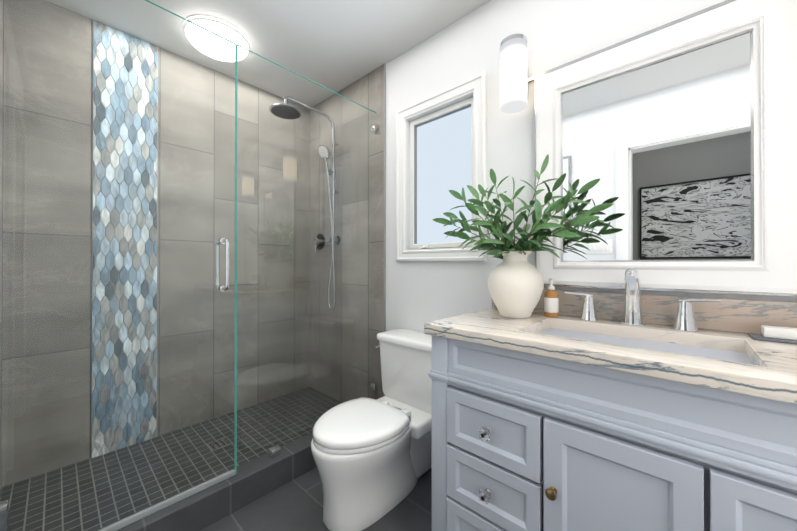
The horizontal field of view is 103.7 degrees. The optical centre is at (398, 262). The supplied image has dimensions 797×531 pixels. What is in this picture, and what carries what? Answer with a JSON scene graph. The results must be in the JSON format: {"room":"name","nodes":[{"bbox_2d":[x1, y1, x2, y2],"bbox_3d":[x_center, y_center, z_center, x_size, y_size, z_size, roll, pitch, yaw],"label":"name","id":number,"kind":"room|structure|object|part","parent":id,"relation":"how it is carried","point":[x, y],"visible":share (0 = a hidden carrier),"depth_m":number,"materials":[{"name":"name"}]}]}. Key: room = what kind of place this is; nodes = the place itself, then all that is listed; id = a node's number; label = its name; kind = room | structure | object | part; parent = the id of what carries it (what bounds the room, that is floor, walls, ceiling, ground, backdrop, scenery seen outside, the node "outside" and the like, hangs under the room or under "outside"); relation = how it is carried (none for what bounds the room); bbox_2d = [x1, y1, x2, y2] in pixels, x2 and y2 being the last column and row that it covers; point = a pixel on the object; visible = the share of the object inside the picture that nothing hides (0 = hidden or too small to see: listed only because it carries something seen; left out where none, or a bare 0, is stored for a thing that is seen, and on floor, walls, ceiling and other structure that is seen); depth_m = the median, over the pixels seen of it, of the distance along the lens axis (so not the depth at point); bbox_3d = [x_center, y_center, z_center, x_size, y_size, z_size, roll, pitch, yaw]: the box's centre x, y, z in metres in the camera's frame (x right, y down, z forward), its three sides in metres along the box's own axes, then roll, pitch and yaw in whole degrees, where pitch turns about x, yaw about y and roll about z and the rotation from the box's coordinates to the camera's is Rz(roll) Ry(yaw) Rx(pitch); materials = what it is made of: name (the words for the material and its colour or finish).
{"room":"bathroom","nodes":[
{"label":"bathroom","id":0,"kind":"room"},
{"bbox_2d":[0,0,2,487],"bbox_3d":[-1.576,-0.105,1.127,0.900,2.440,0.120,0,0,42],"label":"tiled wall","id":1,"kind":"structure","parent":0,"point":[1,63],"depth_m":1.45,"materials":[{"name":"grey tile"}]},
{"bbox_2d":[0,0,236,530],"bbox_3d":[-1.010,-0.021,1.190,0.143,2.008,0.738,0,0,42],"label":"shower glass door","id":2,"kind":"structure","parent":1,"relation":"attached to","point":[5,516],"depth_m":1.19,"materials":[{"name":"teal"}]},
{"bbox_2d":[0,387,341,530],"bbox_3d":[-1.027,1.138,1.819,0.770,0.160,1.650,0,0,42],"label":"floor","id":3,"kind":"structure","parent":0,"point":[187,465],"depth_m":1.60,"materials":[{"name":"tile"}]},
{"bbox_2d":[206,436,232,451],"bbox_3d":[-1.041,1.056,1.826,0.110,0.004,0.110,0,0,42],"label":"drain grate","id":4,"kind":"object","parent":3,"relation":"on","point":[219,443],"depth_m":1.82,"materials":[{"name":"silver metal"}]},
{"bbox_2d":[96,433,315,530],"bbox_3d":[-0.702,1.101,1.522,0.110,0.232,1.650,0,0,42],"label":"shower curb","id":5,"kind":"structure","parent":0,"point":[210,505],"depth_m":1.41,"materials":[{"name":"tile"}]},
{"bbox_2d":[236,44,377,473],"bbox_3d":[-0.452,-0.018,1.800,0.034,2.008,0.908,0,0,42],"label":"glass panel","id":6,"kind":"object","parent":5,"relation":"on","point":[274,451],"visible":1,"depth_m":1.66,"materials":[{"name":"teal"}]},
{"bbox_2d":[46,0,490,106],"bbox_3d":[-0.591,-1.377,0.617,3.050,0.100,2.850,0,0,42],"label":"ceiling","id":7,"kind":"structure","parent":0,"point":[336,46],"depth_m":1.78,"materials":[{"name":"white paint"}]},
{"bbox_2d":[182,14,250,61],"bbox_3d":[-1.055,-1.278,1.835,0.348,0.088,0.348,0,0,42],"label":"dome ceiling light","id":8,"kind":"object","parent":7,"relation":"attached to","point":[226,29],"visible":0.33,"depth_m":1.75,"materials":[{"name":"white glass"}]},
{"bbox_2d":[200,467,431,530],"bbox_3d":[-0.266,1.162,0.309,2.170,0.100,2.850,0,0,42],"label":"floor","id":9,"kind":"structure","parent":0,"point":[295,504],"depth_m":1.40,"materials":[{"name":"grey tile"}]},
{"bbox_2d":[311,329,431,530],"bbox_3d":[-0.081,0.762,1.549,0.474,0.710,0.760,0,0,42],"label":"toilet","id":10,"kind":"object","parent":9,"relation":"on","point":[372,459],"visible":0.9,"depth_m":1.40,"materials":[{"name":"white ceramic"}]},
{"bbox_3d":[-0.167,0.733,1.449,0.383,0.059,0.477,0,0,42],"label":"toilet seat lid","id":11,"kind":"part","parent":10,"relation":"part of","materials":[{"name":"white ceramic"}]},
{"bbox_2d":[424,268,796,530],"bbox_3d":[0.699,0.566,0.959,1.150,1.098,0.592,0,0,42],"label":"vanity cabinet","id":12,"kind":"object","parent":9,"relation":"on","point":[632,408],"visible":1,"depth_m":0.84,"materials":[{"name":"grey paint"}]},
{"bbox_2d":[424,308,796,403],"bbox_3d":[0.707,0.241,0.970,1.150,0.040,0.566,0,0,42],"label":"countertop","id":13,"kind":"structure","parent":12,"relation":"on","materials":[{"name":"beige stone"}]},
{"bbox_2d":[433,154,612,317],"bbox_3d":[0.435,-0.095,1.252,0.680,0.632,0.370,0,0,42],"label":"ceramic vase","id":14,"kind":"object","parent":13,"relation":"on","point":[515,283],"visible":1,"depth_m":1.23,"materials":[{"name":"white"}]},
{"bbox_2d":[544,278,558,317],"bbox_3d":[0.625,0.142,1.283,0.053,0.159,0.060,0,0,42],"label":"soap pump bottle","id":15,"kind":"object","parent":13,"relation":"on","point":[551,304],"visible":0.98,"depth_m":1.27,"materials":[{"name":"orange plastic"}]},
{"bbox_2d":[565,268,721,331],"bbox_3d":[0.826,0.119,1.107,0.445,0.205,0.130,0,0,42],"label":"faucet","id":16,"kind":"object","parent":13,"relation":"on","point":[591,306],"depth_m":1.12,"materials":[{"name":"silver metal"}]},
{"bbox_2d":[748,333,796,343],"bbox_3d":[1.103,0.216,0.870,0.170,0.007,0.090,0,0,42],"label":"soap tray","id":17,"kind":"object","parent":13,"relation":"on","point":[756,336],"visible":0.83,"depth_m":0.88,"materials":[{"name":"grey"}]},
{"bbox_2d":[761,325,796,339],"bbox_3d":[1.102,0.198,0.868,0.124,0.028,0.052,0,0,42],"label":"soap box","id":18,"kind":"object","parent":17,"relation":"on","point":[787,333],"visible":0.98,"depth_m":0.88,"materials":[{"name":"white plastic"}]},
{"bbox_2d":[386,0,796,332],"bbox_3d":[0.375,-0.102,1.741,3.150,2.440,0.120,0,0,42],"label":"wall","id":19,"kind":"structure","parent":0,"point":[556,33],"depth_m":1.58,"materials":[{"name":"white paint"}]},
{"bbox_2d":[1,0,309,487],"bbox_3d":[-1.753,-0.102,1.689,0.120,2.440,3.070,0,0,42],"label":"wall tile","id":20,"kind":"structure","parent":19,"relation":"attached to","point":[277,270],"depth_m":1.94,"materials":[{"name":"grey tile"}]},
{"bbox_2d":[91,21,157,457],"bbox_3d":[-1.565,-0.131,1.804,0.003,2.378,0.283,0,0,42],"label":"mosaic tile strip","id":21,"kind":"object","parent":20,"relation":"attached to","point":[126,241],"depth_m":1.79,"materials":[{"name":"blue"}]},
{"bbox_2d":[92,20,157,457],"bbox_3d":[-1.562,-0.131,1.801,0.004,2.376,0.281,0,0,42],"label":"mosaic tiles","id":22,"kind":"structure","parent":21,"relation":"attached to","point":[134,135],"depth_m":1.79,"materials":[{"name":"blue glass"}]},
{"bbox_2d":[309,63,385,402],"bbox_3d":[-0.424,-0.100,2.381,0.908,2.440,0.014,0,0,42],"label":"wall tiles","id":23,"kind":"structure","parent":19,"relation":"attached to","point":[368,90],"depth_m":2.31,"materials":[{"name":"grey tile"}]},
{"bbox_2d":[269,96,340,310],"bbox_3d":[-0.722,-0.382,2.295,0.422,1.488,0.543,0,0,42],"label":"shower fixture","id":24,"kind":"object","parent":23,"relation":"attached to","point":[284,110],"depth_m":2.32,"materials":[{"name":"silver metal"}]},
{"bbox_2d":[396,72,486,260],"bbox_3d":[0.242,-0.487,1.820,0.614,0.954,0.104,0,0,42],"label":"window","id":25,"kind":"structure","parent":19,"relation":"in","point":[448,148],"depth_m":1.83,"materials":[{"name":"white wood"}]},
{"bbox_2d":[500,34,527,113],"bbox_3d":[0.528,-0.835,1.412,0.115,0.292,0.162,0,0,42],"label":"sconce","id":26,"kind":"object","parent":19,"relation":"attached to","point":[513,76],"visible":1,"depth_m":1.35,"materials":[{"name":"white glass"}]},
{"bbox_2d":[527,0,729,82],"bbox_3d":[0.906,-0.843,1.167,0.836,0.015,0.014,0,0,42],"label":"channel","id":27,"kind":"object","parent":19,"relation":"attached to","point":[530,79],"visible":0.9,"depth_m":1.19,"materials":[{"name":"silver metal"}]},
{"bbox_2d":[492,289,796,333],"bbox_3d":[0.891,0.169,1.171,1.150,0.104,0.020,0,0,42],"label":"backsplash","id":28,"kind":"structure","parent":19,"relation":"attached to","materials":[{"name":"brown stone"}]},
{"bbox_2d":[534,0,796,296],"bbox_3d":[0.898,-0.367,1.157,0.760,0.935,0.036,0,0,42],"label":"framed mirror","id":29,"kind":"object","parent":19,"relation":"attached to","point":[678,139],"visible":0.94,"depth_m":1.08,"materials":[{"name":"mirror glass"},{"name":"white painted wood"}]}
]}

